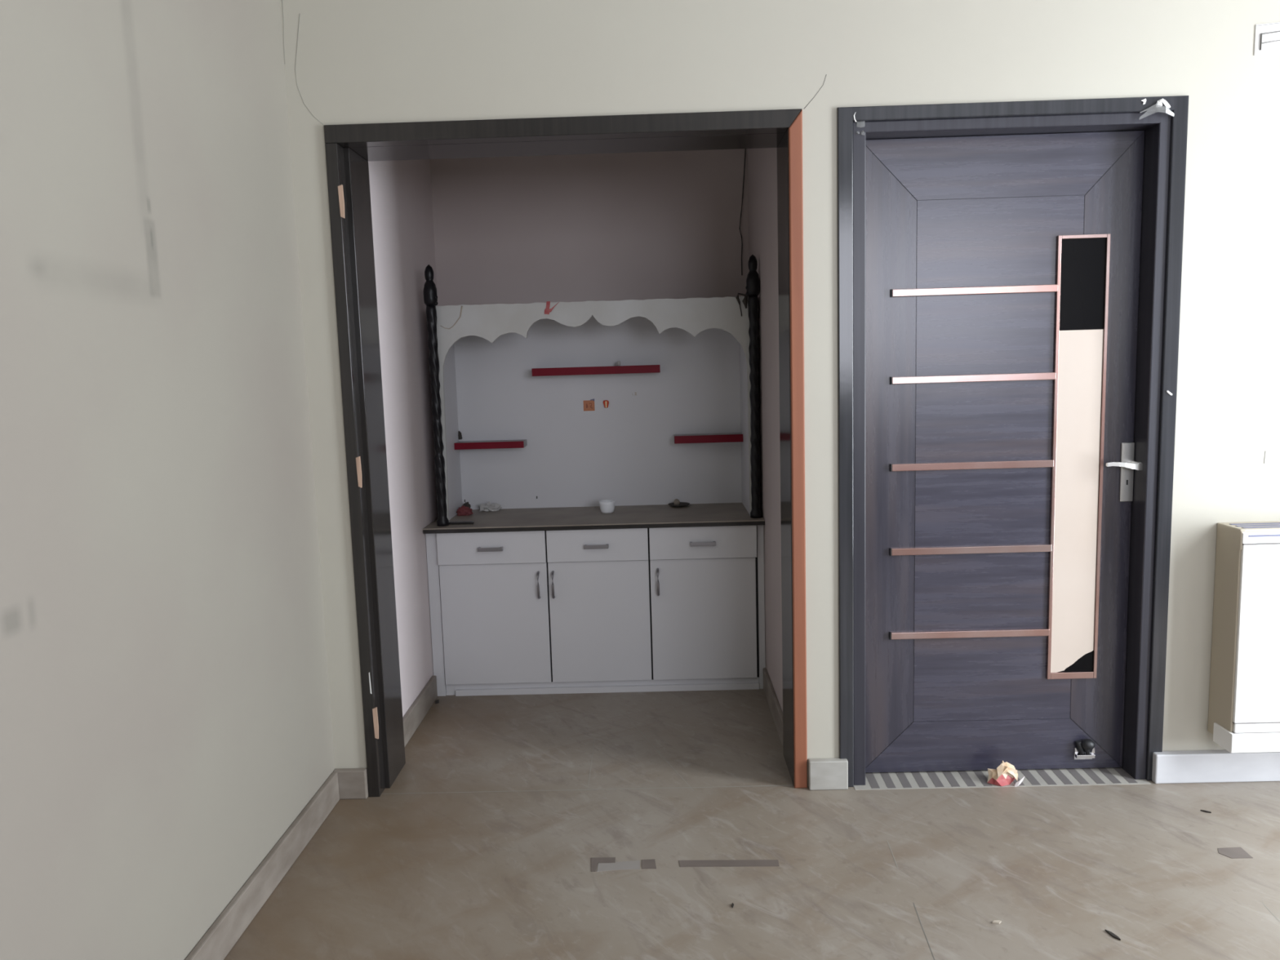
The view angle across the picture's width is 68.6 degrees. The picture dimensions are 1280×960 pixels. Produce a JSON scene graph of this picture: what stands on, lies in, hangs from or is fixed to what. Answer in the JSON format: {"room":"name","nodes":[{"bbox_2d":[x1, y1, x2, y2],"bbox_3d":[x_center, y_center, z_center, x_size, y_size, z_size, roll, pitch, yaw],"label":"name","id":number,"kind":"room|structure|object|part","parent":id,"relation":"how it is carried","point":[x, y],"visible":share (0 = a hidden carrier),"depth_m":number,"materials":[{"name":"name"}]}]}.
{"room":"living room","nodes":[
{"label":"living room","id":0,"kind":"room"},
{"bbox_2d":[0,0,335,959],"bbox_3d":[-1.174,-0.128,0.528,0.200,2.950,5.230,-2,7,1],"label":"wall","id":1,"kind":"structure","parent":0,"point":[166,713],"depth_m":1.99,"materials":[{"name":"beige paint"}]},
{"bbox_2d":[184,772,339,959],"bbox_3d":[-1.024,1.287,0.676,0.018,0.098,4.782,-2,7,1],"label":"baseboard","id":2,"kind":"structure","parent":1,"relation":"attached to","point":[220,939],"depth_m":2.48,"materials":[{"name":"stone"}]},
{"bbox_2d":[368,159,438,717],"bbox_3d":[-0.976,-0.357,3.785,0.120,2.600,1.296,-2,7,1],"label":"wall","id":3,"kind":"structure","parent":0,"point":[401,190],"depth_m":3.69,"materials":[{"name":"paint"}]},
{"bbox_2d":[402,675,437,746],"bbox_3d":[-0.876,0.919,3.638,0.018,0.098,0.695,-2,7,1],"label":"baseboard","id":4,"kind":"structure","parent":3,"relation":"attached to","point":[412,718],"depth_m":3.69,"materials":[{"name":"stone"}]},
{"bbox_2d":[430,148,749,306],"bbox_3d":[-0.201,-0.450,4.354,1.414,2.600,0.120,-2,7,1],"label":"wall","id":5,"kind":"structure","parent":0,"point":[642,225],"depth_m":4.21,"materials":[{"name":"paint"}]},
{"bbox_2d":[738,148,746,275],"bbox_3d":[0.459,-1.236,4.179,0.038,0.635,0.006,-2,7,1],"label":"hanging wire","id":6,"kind":"object","parent":5,"relation":"hanging from","point":[744,148],"visible":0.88,"depth_m":4.18,"materials":[{"name":"grey"}]},
{"bbox_2d":[223,688,1279,959],"bbox_3d":[1.121,1.284,1.407,4.680,0.201,6.700,-2,7,1],"label":"floor","id":7,"kind":"structure","parent":0,"point":[613,825],"depth_m":2.62,"materials":[{"name":"tile"}]},
{"bbox_2d":[425,524,765,696],"bbox_3d":[-0.178,0.527,4.153,1.410,0.710,0.504,-2,7,1],"label":"base cabinet","id":8,"kind":"object","parent":7,"relation":"on","point":[658,609],"visible":0.96,"depth_m":3.94,"materials":[{"name":"white laminate"}]},
{"bbox_3d":[-0.621,0.287,3.888,0.104,0.016,0.023,-2,7,1],"label":"handle","id":9,"kind":"part","parent":8,"relation":"part of","materials":[{"name":"grey metal"}]},
{"bbox_3d":[-0.619,0.281,3.912,0.451,0.135,0.028,-2,7,1],"label":"drawer","id":10,"kind":"part","parent":8,"relation":"part of","materials":[{"name":"white laminate"}]},
{"bbox_3d":[-0.609,0.607,3.958,0.450,0.517,0.016,-2,7,1],"label":"door","id":11,"kind":"part","parent":8,"relation":"part of","materials":[{"name":"white laminate"}]},
{"bbox_3d":[-0.423,0.441,3.911,0.010,0.118,0.036,-2,7,1],"label":"handle","id":12,"kind":"part","parent":8,"relation":"part of","materials":[{"name":"grey metal"}]},
{"bbox_3d":[-0.362,0.439,3.909,0.010,0.118,0.036,-2,7,1],"label":"handle","id":13,"kind":"part","parent":8,"relation":"part of","materials":[{"name":"grey metal"}]},
{"bbox_2d":[422,502,764,533],"bbox_3d":[-0.189,0.163,4.112,1.412,0.022,0.500,-2,7,1],"label":"countertop","id":14,"kind":"structure","parent":8,"relation":"on","point":[717,514],"depth_m":4.00,"materials":[{"name":"stone"}]},
{"bbox_2d":[422,264,448,526],"bbox_3d":[-0.843,-0.343,3.878,0.059,1.076,0.055,2,8,30],"label":"carved post","id":15,"kind":"object","parent":14,"relation":"on","point":[430,296],"visible":1,"depth_m":3.86,"materials":[{"name":"black wood"}]},
{"bbox_2d":[448,520,474,524],"bbox_3d":[-0.755,0.181,3.967,0.103,0.010,0.023,-2,7,1],"label":"wooden stick","id":16,"kind":"object","parent":14,"relation":"on","point":[464,522],"visible":1,"depth_m":3.96,"materials":[{"name":"black wood"}]},
{"bbox_2d":[456,505,473,515],"bbox_3d":[-0.787,0.136,4.202,0.077,0.044,0.050,-2,7,1],"label":"packet","id":17,"kind":"object","parent":14,"relation":"on","point":[463,510],"visible":1,"depth_m":4.19,"materials":[{"name":"red plastic"}]},
{"bbox_2d":[462,502,471,508],"bbox_3d":[-0.793,0.124,4.291,0.039,0.047,0.041,1,8,24],"label":"lump","id":18,"kind":"object","parent":14,"relation":"on","point":[466,504],"visible":0.44,"depth_m":4.28,"materials":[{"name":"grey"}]},
{"bbox_2d":[479,501,502,511],"bbox_3d":[-0.687,0.119,4.310,0.107,0.046,0.060,-2,7,1],"label":"wrapper","id":19,"kind":"object","parent":14,"relation":"on","point":[494,506],"visible":1,"depth_m":4.30,"materials":[{"name":"grey plastic"}]},
{"bbox_2d":[435,296,751,519],"bbox_3d":[-0.184,-0.308,4.103,1.344,0.914,0.411,-2,7,1],"label":"panel","id":20,"kind":"object","parent":14,"relation":"on","point":[625,452],"visible":0.98,"depth_m":4.29,"materials":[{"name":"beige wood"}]},
{"bbox_3d":[-0.848,-0.279,4.122,0.014,0.890,0.377,-2,7,1],"label":"panel","id":21,"kind":"part","parent":20,"relation":"part of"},
{"bbox_2d":[453,439,527,449],"bbox_3d":[-0.678,-0.162,4.269,0.313,0.030,0.110,-2,7,1],"label":"wall shelf","id":22,"kind":"object","parent":20,"relation":"attached to","point":[522,443],"visible":1,"depth_m":4.22,"materials":[{"name":"red wood"}]},
{"bbox_2d":[544,301,559,314],"bbox_3d":[-0.361,-0.707,3.850,0.066,0.053,0.004,-2,7,1],"label":"ribbon","id":23,"kind":"object","parent":20,"relation":"attached to","point":[547,310],"visible":1,"depth_m":3.85,"materials":[{"name":"red fabric"}]},
{"bbox_2d":[583,399,595,411],"bbox_3d":[-0.233,-0.344,4.294,0.052,0.055,0.003,-2,7,1],"label":"sticker","id":24,"kind":"object","parent":20,"relation":"attached to","point":[588,405],"visible":1,"depth_m":4.29,"materials":[{"name":"brown paper"}]},
{"bbox_2d":[531,364,660,376],"bbox_3d":[-0.195,-0.493,4.221,0.570,0.034,0.110,-2,7,1],"label":"wall shelf","id":25,"kind":"object","parent":20,"relation":"attached to","point":[643,368],"visible":1,"depth_m":4.17,"materials":[{"name":"red wood"}]},
{"bbox_2d":[603,400,608,408],"bbox_3d":[-0.155,-0.347,4.288,0.027,0.035,0.011,-2,7,1],"label":"wall hook","id":26,"kind":"object","parent":20,"relation":"attached to","point":[606,402],"visible":1,"depth_m":4.29,"materials":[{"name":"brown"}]},
{"bbox_2d":[674,432,742,444],"bbox_3d":[0.308,-0.190,4.251,0.307,0.034,0.110,-2,7,1],"label":"wall shelf","id":27,"kind":"object","parent":20,"relation":"attached to","point":[726,437],"visible":1,"depth_m":4.20,"materials":[{"name":"red wood"}]},
{"bbox_3d":[0.472,-0.314,4.098,0.032,0.890,0.377,-2,7,1],"label":"panel","id":28,"kind":"part","parent":20,"relation":"part of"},
{"bbox_2d":[599,499,615,513],"bbox_3d":[-0.145,0.119,4.159,0.073,0.052,0.073,-2,7,1],"label":"cup","id":29,"kind":"object","parent":14,"relation":"on","point":[606,506],"visible":1,"depth_m":4.13,"materials":[{"name":"white ceramic"}]},
{"bbox_2d":[667,498,689,506],"bbox_3d":[0.178,0.103,4.279,0.100,0.034,0.100,-2,7,1],"label":"oil lamp","id":30,"kind":"object","parent":14,"relation":"on","point":[677,503],"visible":1,"depth_m":4.27,"materials":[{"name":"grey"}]},
{"bbox_3d":[0.168,0.101,4.281,0.030,0.028,0.029,-2,7,1],"label":"knob","id":31,"kind":"part","parent":30,"relation":"part of","materials":[{"name":"stone"}]},
{"bbox_3d":[0.178,0.114,4.280,0.100,0.012,0.100,-2,7,1],"label":"dish","id":32,"kind":"part","parent":30,"relation":"part of","materials":[{"name":"grey metal"}]},
{"bbox_2d":[745,254,762,518],"bbox_3d":[0.471,-0.378,3.855,0.056,1.076,0.055,2,8,30],"label":"carved post","id":33,"kind":"object","parent":14,"relation":"on","point":[753,282],"visible":1,"depth_m":3.84,"materials":[{"name":"black wood"}]},
{"bbox_2d":[735,293,747,315],"bbox_3d":[0.420,-0.717,3.830,0.057,0.095,0.022,-2,7,1],"label":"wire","id":34,"kind":"object","parent":33,"relation":"attached to","point":[744,300],"visible":1,"depth_m":3.82,"materials":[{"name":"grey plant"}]},
{"bbox_3d":[-0.181,0.275,3.880,0.101,0.016,0.023,-2,7,1],"label":"handle","id":35,"kind":"part","parent":8,"relation":"part of","materials":[{"name":"grey metal"}]},
{"bbox_3d":[-0.177,0.270,3.904,0.421,0.135,0.028,-2,7,1],"label":"drawer","id":36,"kind":"part","parent":8,"relation":"part of","materials":[{"name":"white laminate"}]},
{"bbox_3d":[-0.167,0.595,3.950,0.421,0.517,0.016,-2,7,1],"label":"door","id":37,"kind":"part","parent":8,"relation":"part of","materials":[{"name":"white laminate"}]},
{"bbox_3d":[-0.172,0.527,3.952,1.335,0.658,0.005,-2,7,1],"label":"shadow gap panel","id":38,"kind":"part","parent":8,"relation":"part of","materials":[{"name":"black"}]},
{"bbox_3d":[0.075,0.427,3.901,0.010,0.118,0.036,-2,7,1],"label":"handle","id":39,"kind":"part","parent":8,"relation":"part of","materials":[{"name":"grey metal"}]},
{"bbox_3d":[0.261,0.258,3.896,0.444,0.135,0.028,-2,7,1],"label":"drawer","id":40,"kind":"part","parent":8,"relation":"part of","materials":[{"name":"white laminate"}]},
{"bbox_3d":[0.260,0.263,3.872,0.106,0.016,0.023,-2,7,1],"label":"handle","id":41,"kind":"part","parent":8,"relation":"part of","materials":[{"name":"grey metal"}]},
{"bbox_3d":[0.269,0.584,3.942,0.439,0.517,0.016,-2,7,1],"label":"door","id":42,"kind":"part","parent":8,"relation":"part of","materials":[{"name":"white laminate"}]},
{"bbox_2d":[992,920,1001,924],"bbox_3d":[0.872,1.080,2.291,0.024,0.004,0.011,-2,7,1],"label":"chip","id":43,"kind":"object","parent":7,"relation":"on","point":[996,922],"visible":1,"depth_m":2.29,"materials":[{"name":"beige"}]},
{"bbox_2d":[853,767,1151,790],"bbox_3d":[1.166,0.973,3.105,0.943,0.002,0.192,-2,7,1],"label":"threshold","id":44,"kind":"object","parent":7,"relation":"on","point":[1099,775],"visible":0.55,"depth_m":3.06,"materials":[{"name":"stone"}]},
{"bbox_2d":[986,760,1024,786],"bbox_3d":[1.181,0.951,3.037,0.113,0.071,0.069,-2,7,1],"label":"wrapper","id":45,"kind":"object","parent":44,"relation":"on","point":[1006,773],"visible":1,"depth_m":3.02,"materials":[{"name":"white paper"}]},
{"bbox_2d":[1104,928,1120,940],"bbox_3d":[1.123,1.081,2.228,0.009,0.004,0.044,-4,7,-19],"label":"chip","id":46,"kind":"object","parent":7,"relation":"on","point":[1110,933],"visible":1,"depth_m":2.23,"materials":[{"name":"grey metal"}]},
{"bbox_2d":[746,147,782,712],"bbox_3d":[0.557,-0.398,3.756,0.120,2.600,1.296,-2,7,1],"label":"wall","id":47,"kind":"structure","parent":0,"point":[762,162],"depth_m":3.61,"materials":[{"name":"paint"}]},
{"bbox_2d":[763,667,783,749],"bbox_3d":[0.521,0.882,3.611,0.015,0.098,0.695,-2,7,1],"label":"baseboard","id":48,"kind":"structure","parent":47,"relation":"attached to","point":[772,700],"depth_m":3.61,"materials":[{"name":"stone"}]},
{"bbox_2d":[280,0,1279,792],"bbox_3d":[1.103,-0.494,2.971,4.280,2.950,0.223,-2,7,1],"label":"wall","id":49,"kind":"structure","parent":0,"point":[346,61],"depth_m":2.80,"materials":[{"name":"beige paint"}]},
{"bbox_2d":[333,768,368,799],"bbox_3d":[-0.944,0.992,3.062,0.106,0.098,0.024,-2,7,1],"label":"baseboard","id":50,"kind":"structure","parent":49,"relation":"attached to","point":[353,783],"depth_m":3.05,"materials":[{"name":"stone"}]},
{"bbox_2d":[323,108,807,796],"bbox_3d":[-0.201,-0.048,3.054,1.432,2.120,0.262,-2,7,1],"label":"door frame","id":51,"kind":"structure","parent":49,"relation":"attached to","point":[349,148],"depth_m":2.95,"materials":[{"name":"black wood"}]},
{"bbox_3d":[0.492,-0.051,2.919,0.042,2.118,0.014,-2,7,1],"label":"casing","id":52,"kind":"part","parent":51,"relation":"part of","materials":[{"name":"orange wood"}]},
{"bbox_2d":[808,758,848,790],"bbox_3d":[0.608,0.950,3.031,0.125,0.098,0.028,-2,7,1],"label":"baseboard","id":53,"kind":"object","parent":49,"relation":"attached to","point":[824,774],"visible":1,"depth_m":3.02,"materials":[{"name":"stone"}]},
{"bbox_2d":[836,95,1188,786],"bbox_3d":[1.135,-0.079,2.986,1.033,2.120,0.172,-2,7,1],"label":"door","id":54,"kind":"structure","parent":49,"relation":"in","point":[1010,273],"depth_m":2.96,"materials":[{"name":"black wood"}]},
{"bbox_2d":[853,112,864,135],"bbox_3d":[0.651,-1.062,2.793,0.038,0.065,0.012,-4,7,-18],"label":"tape","id":55,"kind":"object","parent":54,"relation":"attached to","point":[859,124],"visible":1,"depth_m":2.79,"materials":[{"name":"white plastic"}]},
{"bbox_3d":[0.794,-0.036,3.005,0.173,2.035,0.004,-2,7,1],"label":"border panel","id":56,"kind":"part","parent":54,"relation":"part of","materials":[{"name":"laminate"}]},
{"bbox_3d":[1.166,0.880,3.112,0.862,0.172,0.004,-2,7,1],"label":"border panel","id":57,"kind":"part","parent":54,"relation":"part of","materials":[{"name":"laminate"}]},
{"bbox_3d":[1.139,-0.039,2.999,0.513,1.678,0.004,-2,7,1],"label":"panel","id":58,"kind":"part","parent":54,"relation":"part of","materials":[{"name":"laminate"}]},
{"bbox_3d":[1.113,-0.964,2.886,0.862,0.185,0.004,-2,7,1],"label":"border panel","id":59,"kind":"part","parent":54,"relation":"part of","materials":[{"name":"laminate"}]},
{"bbox_3d":[1.394,-0.054,2.987,0.161,1.420,0.011,-2,7,1],"label":"insert frame","id":60,"kind":"part","parent":54,"relation":"part of","materials":[{"name":"metal"}]},
{"bbox_3d":[1.394,-0.057,2.990,0.141,1.400,0.004,-2,7,1],"label":"insert glass","id":61,"kind":"part","parent":54,"relation":"part of","materials":[{"name":"black"}]},
{"bbox_3d":[1.484,-0.055,2.992,0.175,2.035,0.004,-2,7,1],"label":"border panel","id":62,"kind":"part","parent":54,"relation":"part of","materials":[{"name":"laminate"}]},
{"bbox_3d":[1.520,-0.045,2.957,0.115,0.028,0.056,-2,7,1],"label":"lever","id":63,"kind":"part","parent":54,"relation":"part of","materials":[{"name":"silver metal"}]},
{"bbox_3d":[1.552,-0.025,2.989,0.041,0.189,0.008,-2,7,1],"label":"handle plate","id":64,"kind":"part","parent":54,"relation":"part of","materials":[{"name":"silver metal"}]},
{"bbox_2d":[1138,97,1174,119],"bbox_3d":[1.526,-1.095,2.764,0.103,0.061,0.012,-2,7,1],"label":"tape","id":65,"kind":"object","parent":54,"relation":"attached to","point":[1157,107],"visible":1,"depth_m":2.76,"materials":[{"name":"white plastic"}]},
{"bbox_2d":[1151,750,1279,783],"bbox_3d":[2.464,0.901,2.994,1.634,0.098,0.032,-2,7,1],"label":"baseboard","id":66,"kind":"structure","parent":49,"relation":"attached to","point":[1190,766],"depth_m":2.99,"materials":[{"name":"stone"}]},
{"bbox_2d":[1207,520,1279,752],"bbox_3d":[2.088,0.477,2.894,0.571,0.694,0.138,-2,7,1],"label":"cabinet","id":67,"kind":"object","parent":49,"relation":"attached to","point":[1244,709],"depth_m":2.85,"materials":[{"name":"beige wood"}]},
{"bbox_3d":[2.087,0.461,2.835,0.551,0.554,0.011,-2,7,1],"label":"panel","id":68,"kind":"part","parent":67,"relation":"part of","materials":[{"name":"white wood"}]},
{"bbox_3d":[2.095,0.753,2.871,0.547,0.031,0.011,-2,7,1],"label":"rail","id":69,"kind":"part","parent":67,"relation":"part of","materials":[{"name":"white"}]},
{"bbox_3d":[2.078,0.167,2.801,0.555,0.033,0.012,-2,7,1],"label":"rail","id":70,"kind":"part","parent":67,"relation":"part of","materials":[{"name":"white"}]},
{"bbox_2d":[1253,22,1279,55],"bbox_3d":[1.940,-1.302,2.742,0.275,0.105,0.010,-2,7,1],"label":"air vent","id":71,"kind":"object","parent":49,"relation":"in","point":[1267,36],"visible":1,"depth_m":2.74,"materials":[{"name":"white plastic"}]}
]}

